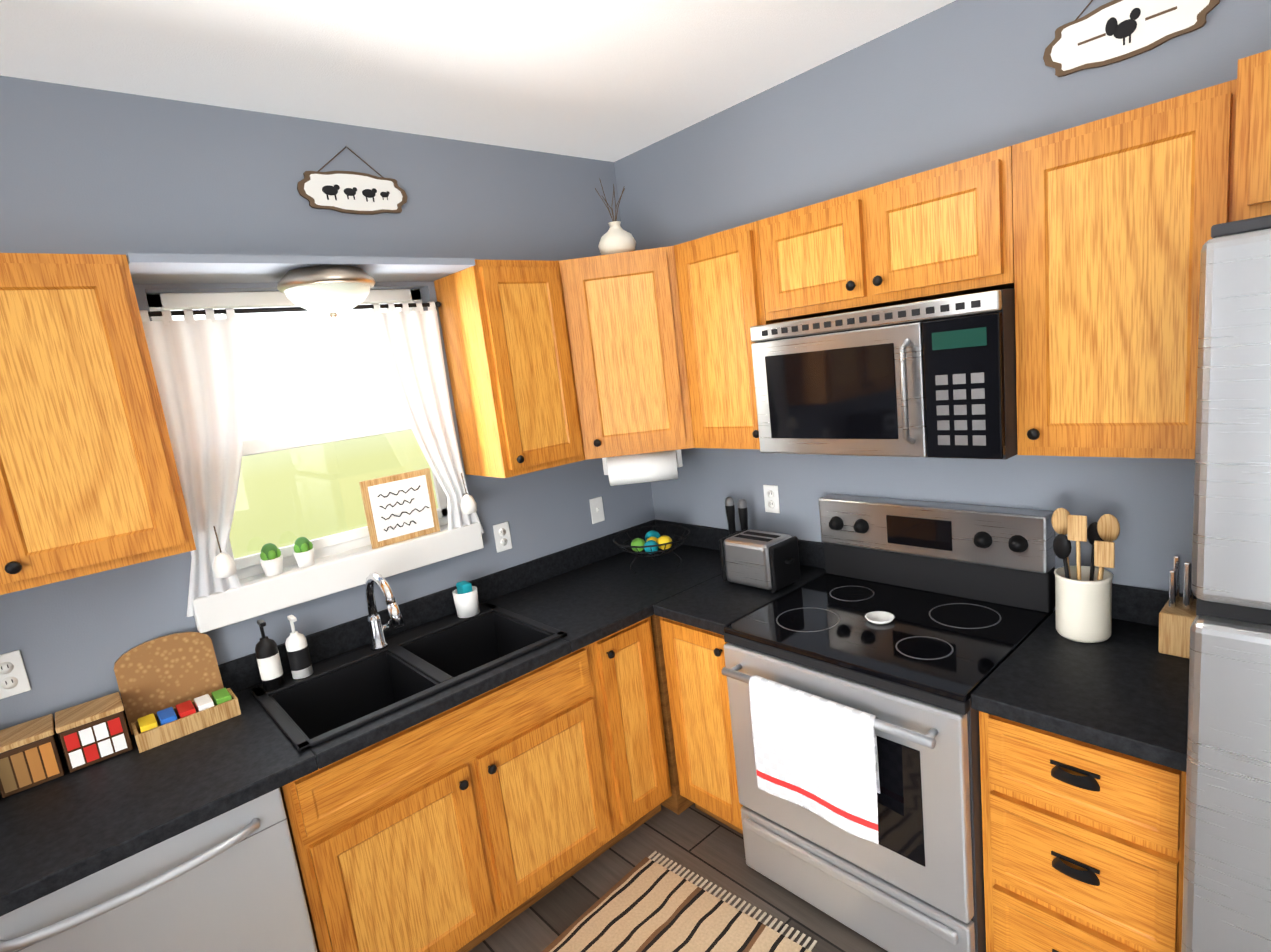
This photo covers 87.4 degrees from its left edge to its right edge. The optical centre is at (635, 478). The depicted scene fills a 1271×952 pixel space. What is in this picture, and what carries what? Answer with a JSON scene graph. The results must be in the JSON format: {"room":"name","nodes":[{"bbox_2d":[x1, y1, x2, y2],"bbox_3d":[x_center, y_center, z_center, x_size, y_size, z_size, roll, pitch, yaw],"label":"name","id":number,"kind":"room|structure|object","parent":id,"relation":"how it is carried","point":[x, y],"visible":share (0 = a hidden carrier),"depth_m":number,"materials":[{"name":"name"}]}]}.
{"room":"kitchen","nodes":[
{"label":"kitchen","id":0,"kind":"room"},
{"bbox_2d":[0,76,654,729],"bbox_3d":[-1.931,0.356,1.616,5.550,2.780,0.150,-15,13,-40],"label":"wall","id":1,"kind":"structure","parent":0,"point":[86,170],"depth_m":2.08,"materials":[{"name":"grey paint"}]},
{"bbox_2d":[0,650,30,698],"bbox_3d":[-1.662,0.520,1.760,0.072,0.116,0.008,-15,13,-40],"label":"electrical outlet plate","id":2,"kind":"object","parent":1,"relation":"attached to","point":[14,680],"visible":1,"depth_m":1.76,"materials":[{"name":"white plastic"}]},
{"bbox_2d":[0,253,195,594],"bbox_3d":[-1.590,-0.110,1.550,0.785,0.760,0.350,-15,13,-40],"label":"upper cabinet","id":3,"kind":"object","parent":1,"relation":"attached to","point":[90,483],"visible":1,"depth_m":1.59,"materials":[{"name":"brown wood"}]},
{"bbox_2d":[146,289,447,578],"bbox_3d":[-1.096,-0.184,2.338,0.868,0.923,0.062,-15,13,-40],"label":"window","id":4,"kind":"structure","parent":1,"relation":"in","point":[250,564],"depth_m":2.29,"materials":[{"name":"white plastic"}]},
{"bbox_2d":[126,253,474,283],"bbox_3d":[-1.001,-0.646,2.059,0.951,0.022,0.323,-15,13,-40],"label":"soffit","id":5,"kind":"object","parent":1,"relation":"attached to","point":[152,268],"visible":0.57,"depth_m":1.92,"materials":[{"name":"grey paint"}]},
{"bbox_2d":[277,265,375,318],"bbox_3d":[-0.947,-0.567,2.057,0.280,0.142,0.280,-15,13,-40],"label":"light","id":6,"kind":"object","parent":5,"relation":"attached to","point":[332,291],"visible":1,"depth_m":1.97,"materials":[{"name":"white glass"}]},
{"bbox_2d":[140,301,483,616],"bbox_3d":[-1.028,-0.125,2.245,1.010,0.896,0.064,-15,13,-40],"label":"sheer curtains","id":7,"kind":"object","parent":1,"relation":"hanging from","point":[197,365],"visible":0.81,"depth_m":2.02,"materials":[{"name":"white fabric"}]},
{"bbox_2d":[212,526,236,577],"bbox_3d":[-1.232,0.220,1.976,0.058,0.160,0.058,0,12,33],"label":"ornament","id":8,"kind":"object","parent":7,"relation":"hanging from","point":[224,565],"depth_m":1.96,"materials":[{"name":"white ceramic"}]},
{"bbox_2d":[460,473,476,514],"bbox_3d":[-0.635,0.058,2.499,0.058,0.160,0.058,0,12,33],"label":"ornament","id":9,"kind":"object","parent":7,"relation":"hanging from","point":[468,505],"depth_m":2.49,"materials":[{"name":"white ceramic"}]},
{"bbox_2d":[193,522,483,632],"bbox_3d":[-1.001,0.317,2.354,0.970,0.107,0.114,-15,13,-40],"label":"window sill","id":10,"kind":"structure","parent":1,"relation":"attached to","point":[259,594],"depth_m":2.25,"materials":[{"name":"white plastic"}]},
{"bbox_2d":[359,468,439,548],"bbox_3d":[-0.856,0.106,2.433,0.260,0.245,0.016,-15,13,-40],"label":"sign frame","id":11,"kind":"object","parent":10,"relation":"on","point":[399,507],"visible":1,"depth_m":2.42,"materials":[{"name":"white paper"}]},
{"bbox_2d":[297,145,406,214],"bbox_3d":[-0.966,-1.020,2.271,0.371,0.223,0.017,-15,13,-40],"label":"sign plaque","id":12,"kind":"object","parent":1,"relation":"attached to","point":[351,192],"visible":1,"depth_m":2.27,"materials":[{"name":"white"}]},
{"bbox_2d":[493,521,511,552],"bbox_3d":[-0.547,0.241,2.738,0.072,0.116,0.008,-15,13,-40],"label":"electrical outlet plate","id":13,"kind":"object","parent":1,"relation":"attached to","point":[502,536],"visible":1,"depth_m":2.73,"materials":[{"name":"white plastic"}]},
{"bbox_2d":[434,260,584,477],"bbox_3d":[-0.463,-0.416,2.537,0.363,0.760,0.350,-15,13,-40],"label":"upper cabinet","id":14,"kind":"object","parent":1,"relation":"attached to","point":[507,345],"visible":1,"depth_m":2.42,"materials":[{"name":"brown wood"}]},
{"bbox_2d":[589,496,604,523],"bbox_3d":[-0.174,0.145,3.061,0.072,0.116,0.015,-15,13,-40],"label":"switch plate","id":15,"kind":"object","parent":1,"relation":"attached to","point":[596,509],"visible":1,"depth_m":3.06,"materials":[{"name":"white plastic"}]},
{"bbox_2d":[559,246,694,459],"bbox_3d":[-0.018,-0.507,2.756,0.608,0.760,0.608,-15,13,-40],"label":"upper cabinet","id":16,"kind":"object","parent":1,"relation":"attached to","point":[624,324],"visible":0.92,"depth_m":2.53,"materials":[{"name":"brown wood"}]},
{"bbox_2d":[595,179,635,254],"bbox_3d":[-0.083,-1.008,2.591,0.150,0.291,0.150,-15,13,-40],"label":"vase","id":17,"kind":"object","parent":16,"relation":"on","point":[616,238],"visible":0.9,"depth_m":2.56,"materials":[{"name":"beige ceramic"}]},
{"bbox_2d":[602,449,682,485],"bbox_3d":[0.030,-0.051,2.744,0.328,0.136,0.124,-6,10,4],"label":"paper towel holder","id":18,"kind":"object","parent":16,"relation":"attached to","point":[641,468],"visible":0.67,"depth_m":2.69,"materials":[{"name":"white paper"}]},
{"bbox_2d":[0,0,955,161],"bbox_3d":[-0.564,-0.844,-0.434,5.720,0.120,4.920,-15,13,-40],"label":"ceiling","id":19,"kind":"structure","parent":0,"point":[610,80],"depth_m":1.89,"materials":[{"name":"white paint"}]},
{"bbox_2d":[469,803,887,951],"bbox_3d":[-0.240,1.881,0.041,6.000,0.060,5.200,-15,13,-40],"label":"floor","id":20,"kind":"structure","parent":0,"point":[695,840],"depth_m":2.31,"materials":[{"name":"brown tile"}]},
{"bbox_2d":[0,788,317,951],"bbox_3d":[-1.226,1.229,1.726,0.598,0.870,0.653,-15,13,-40],"label":"dishwasher","id":21,"kind":"object","parent":20,"relation":"on","point":[229,881],"visible":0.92,"depth_m":1.53,"materials":[{"name":"silver metal"}]},
{"bbox_2d":[280,645,615,951],"bbox_3d":[-0.659,1.067,2.265,0.988,0.872,0.645,-15,13,-40],"label":"base cabinet","id":22,"kind":"object","parent":20,"relation":"on","point":[469,825],"visible":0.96,"depth_m":1.99,"materials":[{"name":"brown wood"}]},
{"bbox_2d":[0,519,738,916],"bbox_3d":[-0.824,0.600,2.076,3.118,0.140,0.660,-15,13,-40],"label":"countertop","id":23,"kind":"structure","parent":22,"relation":"on","point":[57,833],"depth_m":1.77,"materials":[{"name":"stone"}]},
{"bbox_2d":[0,692,132,797],"bbox_3d":[-1.519,0.700,1.766,0.271,0.130,0.136,-15,13,-40],"label":"boxes","id":24,"kind":"object","parent":23,"relation":"on","point":[92,732],"visible":1,"depth_m":1.73,"materials":[{"name":"brown wood"}]},
{"bbox_2d":[114,632,223,734],"bbox_3d":[-1.377,0.587,1.969,0.240,0.245,0.044,-15,13,-40],"label":"board","id":25,"kind":"object","parent":23,"relation":"on","point":[154,676],"visible":0.76,"depth_m":1.96,"materials":[{"name":"brown wood"}]},
{"bbox_2d":[131,688,240,752],"bbox_3d":[-1.286,0.682,1.906,0.245,0.062,0.110,-15,13,-40],"label":"wood tray","id":26,"kind":"object","parent":23,"relation":"on","point":[161,727],"visible":0.98,"depth_m":1.87,"materials":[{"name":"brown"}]},
{"bbox_2d":[365,573,404,650],"bbox_3d":[-0.822,0.448,2.218,0.096,0.284,0.270,-15,13,-40],"label":"faucet","id":27,"kind":"object","parent":23,"relation":"on","point":[377,629],"visible":1,"depth_m":2.26,"materials":[{"name":"silver metal"}]},
{"bbox_2d":[251,603,566,751],"bbox_3d":[-0.707,0.701,2.183,0.850,0.226,0.530,-15,13,-40],"label":"sink","id":28,"kind":"object","parent":23,"relation":"in","point":[328,700],"visible":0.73,"depth_m":2.22,"materials":[{"name":"black"}]},
{"bbox_2d":[255,619,284,689],"bbox_3d":[-1.147,0.545,2.073,0.063,0.218,0.072,-15,13,-40],"label":"soap bottle","id":29,"kind":"object","parent":28,"relation":"on","point":[269,662],"visible":1,"depth_m":2.06,"materials":[{"name":"black plastic"}]},
{"bbox_2d":[285,615,312,678],"bbox_3d":[-1.084,0.535,2.129,0.063,0.203,0.072,-15,13,-40],"label":"soap bottle","id":30,"kind":"object","parent":28,"relation":"on","point":[298,654],"visible":1,"depth_m":2.12,"materials":[{"name":"white plastic"}]},
{"bbox_2d":[452,581,479,617],"bbox_3d":[-0.643,0.454,2.522,0.091,0.125,0.092,-15,13,-40],"label":"cup","id":31,"kind":"object","parent":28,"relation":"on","point":[465,597],"visible":1,"depth_m":2.49,"materials":[{"name":"white ceramic"}]},
{"bbox_2d":[613,525,690,573],"bbox_3d":[0.077,0.312,2.864,0.338,0.144,0.338,-15,13,-40],"label":"fruit stand","id":32,"kind":"object","parent":23,"relation":"on","point":[650,546],"visible":0.9,"depth_m":2.81,"materials":[{"name":"black metal"}]},
{"bbox_2d":[631,530,671,553],"bbox_3d":[0.072,0.273,2.852,0.169,0.066,0.170,-15,13,-40],"label":"fruit","id":33,"kind":"object","parent":32,"relation":"in","point":[652,537],"visible":0.77,"depth_m":2.82,"materials":[{"name":"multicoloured food"}]},
{"bbox_2d":[725,497,733,534],"bbox_3d":[0.409,0.213,2.812,0.043,0.278,0.044,-15,13,-40],"label":"pepper mill","id":34,"kind":"object","parent":23,"relation":"on","point":[727,501],"depth_m":2.79,"materials":[{"name":"black plastic"}]},
{"bbox_2d":[589,617,671,849],"bbox_3d":[-0.187,0.938,2.678,0.292,0.872,0.645,-15,13,-40],"label":"base cabinet","id":35,"kind":"object","parent":20,"relation":"on","point":[628,699],"visible":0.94,"depth_m":2.44,"materials":[{"name":"brown wood"}]},
{"bbox_2d":[650,615,693,814],"bbox_3d":[0.143,0.843,2.999,0.598,0.872,0.598,-15,13,-40],"label":"base cabinet","id":36,"kind":"object","parent":20,"relation":"on","point":[676,802],"visible":0.07,"depth_m":2.60,"materials":[{"name":"brown wood"}]},
{"bbox_2d":[542,851,816,951],"bbox_3d":[-0.326,1.587,1.576,0.670,0.008,1.890,3,14,43],"label":"rug","id":37,"kind":"object","parent":20,"relation":"on","point":[646,904],"visible":1,"depth_m":2.15,"materials":[{"name":"beige fabric"}]},
{"bbox_2d":[659,616,742,834],"bbox_3d":[0.465,0.874,2.604,0.645,0.872,0.374,-15,13,-40],"label":"base cabinet","id":38,"kind":"object","parent":20,"relation":"on","point":[694,660],"visible":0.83,"depth_m":2.42,"materials":[{"name":"brown wood"}]},
{"bbox_2d":[648,540,825,634],"bbox_3d":[0.414,0.379,2.499,0.658,0.140,0.335,-15,13,-40],"label":"countertop","id":39,"kind":"structure","parent":38,"relation":"on","point":[695,593],"depth_m":2.48,"materials":[{"name":"stone"}]},
{"bbox_2d":[730,497,747,532],"bbox_3d":[0.450,0.220,2.742,0.043,0.278,0.044,-15,13,-40],"label":"pepper mill","id":40,"kind":"object","parent":39,"relation":"on","point":[742,509],"depth_m":2.72,"materials":[{"name":"black plastic"}]},
{"bbox_2d":[719,529,800,592],"bbox_3d":[0.473,0.307,2.496,0.170,0.186,0.275,-15,13,-40],"label":"toaster","id":41,"kind":"object","parent":39,"relation":"on","point":[763,560],"visible":1,"depth_m":2.43,"materials":[{"name":"silver metal"}]},
{"bbox_2d":[721,494,1054,951],"bbox_3d":[0.787,0.745,2.117,0.745,1.215,0.760,-15,13,-40],"label":"stove","id":42,"kind":"object","parent":20,"relation":"on","point":[912,625],"visible":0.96,"depth_m":1.97,"materials":[{"name":"silver metal"}]},
{"bbox_2d":[749,675,879,843],"bbox_3d":[0.505,0.781,1.888,0.052,0.360,0.402,-15,13,-40],"label":"hanging towel","id":43,"kind":"object","parent":42,"relation":"hanging from","point":[817,755],"visible":0.98,"depth_m":1.85,"materials":[{"name":"fabric"}]},
{"bbox_2d":[979,711,1185,951],"bbox_3d":[1.242,0.932,1.738,0.641,0.872,0.421,-15,13,-40],"label":"base cabinet","id":44,"kind":"object","parent":20,"relation":"on","point":[1083,846],"visible":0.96,"depth_m":1.52,"materials":[{"name":"brown wood"}]},
{"bbox_2d":[971,584,1196,771],"bbox_3d":[1.181,0.436,1.650,0.646,0.140,0.421,-15,13,-40],"label":"countertop","id":45,"kind":"structure","parent":44,"relation":"on","point":[1124,687],"depth_m":1.58,"materials":[{"name":"stone"}]},
{"bbox_2d":[1054,566,1112,642],"bbox_3d":[1.222,0.343,1.815,0.134,0.175,0.134,-15,13,-40],"label":"utensil crock","id":46,"kind":"object","parent":45,"relation":"on","point":[1083,609],"visible":0.98,"depth_m":1.77,"materials":[{"name":"beige ceramic"}]},
{"bbox_2d":[1051,508,1095,580],"bbox_3d":[1.173,0.255,1.789,0.079,0.333,0.040,3,14,45],"label":"utensil","id":47,"kind":"object","parent":46,"relation":"in","point":[1075,526],"depth_m":1.77,"materials":[{"name":"brown wood"}]},
{"bbox_2d":[1092,534,1117,580],"bbox_3d":[1.227,0.290,1.753,0.020,0.263,0.060,-11,11,-23],"label":"utensil","id":48,"kind":"object","parent":46,"relation":"in","point":[1101,535],"depth_m":1.74,"materials":[{"name":"brown wood"}]},
{"bbox_2d":[1096,514,1119,536],"bbox_3d":[1.265,0.247,1.804,0.074,0.322,0.059,-1,11,31],"label":"utensil","id":49,"kind":"object","parent":46,"relation":"in","point":[1108,525],"depth_m":1.75,"materials":[{"name":"brown wood"}]},
{"bbox_2d":[1158,554,1196,658],"bbox_3d":[1.391,0.316,1.675,0.140,0.235,0.090,-15,13,-40],"label":"knife block","id":50,"kind":"object","parent":45,"relation":"on","point":[1177,615],"visible":0.62,"depth_m":1.66,"materials":[{"name":"brown wood"}]},
{"bbox_2d":[1181,215,1270,951],"bbox_3d":[1.522,0.489,1.093,0.807,1.895,0.860,-15,13,-40],"label":"refrigerator","id":51,"kind":"object","parent":20,"relation":"on","point":[1227,878],"visible":1,"depth_m":1.10,"materials":[{"name":"grey metal"}]},
{"bbox_2d":[614,0,1270,611],"bbox_3d":[1.640,-0.064,1.590,0.150,2.780,4.600,-15,13,-40],"label":"wall","id":52,"kind":"structure","parent":0,"point":[956,80],"depth_m":2.08,"materials":[{"name":"grey paint"}]},
{"bbox_2d":[674,221,812,448],"bbox_3d":[0.409,-0.507,2.468,0.350,0.760,0.386,-15,13,-40],"label":"upper cabinet","id":53,"kind":"object","parent":52,"relation":"attached to","point":[721,290],"visible":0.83,"depth_m":2.37,"materials":[{"name":"brown wood"}]},
{"bbox_2d":[763,485,779,512],"bbox_3d":[0.561,0.085,2.744,0.008,0.116,0.072,-15,13,-40],"label":"electrical outlet plate","id":54,"kind":"object","parent":52,"relation":"attached to","point":[771,497],"visible":1,"depth_m":2.74,"materials":[{"name":"white plastic"}]},
{"bbox_2d":[758,146,1013,320],"bbox_3d":[0.767,-0.692,2.002,0.350,0.322,0.762,-15,13,-40],"label":"upper cabinet","id":55,"kind":"object","parent":52,"relation":"attached to","point":[944,231],"visible":0.98,"depth_m":1.85,"materials":[{"name":"brown wood"}]},
{"bbox_2d":[750,289,1017,459],"bbox_3d":[0.779,-0.304,2.038,0.442,0.422,0.760,-15,13,-40],"label":"microwave","id":56,"kind":"object","parent":55,"relation":"attached to","point":[934,378],"visible":1,"depth_m":1.84,"materials":[{"name":"grey metal"}]},
{"bbox_2d":[1012,79,1236,458],"bbox_3d":[1.188,-0.448,1.597,0.350,0.760,0.422,-15,13,-40],"label":"upper cabinet","id":57,"kind":"object","parent":52,"relation":"attached to","point":[1116,217],"visible":0.94,"depth_m":1.50,"materials":[{"name":"brown wood"}]},
{"bbox_2d":[1043,0,1219,76],"bbox_3d":[1.199,-1.150,1.626,0.018,0.228,0.360,-15,13,-40],"label":"sign","id":58,"kind":"object","parent":52,"relation":"attached to","point":[1112,32],"visible":1,"depth_m":1.64,"materials":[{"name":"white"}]},
{"bbox_2d":[1232,50,1270,221],"bbox_3d":[1.549,-0.634,1.016,0.495,0.282,0.900,-15,13,-40],"label":"upper cabinet","id":59,"kind":"object","parent":52,"relation":"attached to","point":[1252,181],"visible":0.82,"depth_m":1.20,"materials":[{"name":"brown wood"}]},
{"label":"outside","id":60,"kind":"structure","parent":0,"visible":0},
{"bbox_2d":[171,303,437,558],"bbox_3d":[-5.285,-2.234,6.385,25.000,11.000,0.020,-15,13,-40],"label":"window panes","id":61,"kind":"structure","parent":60,"point":[366,384],"depth_m":7.81,"materials":[{"name":"clear glass"}]}
]}

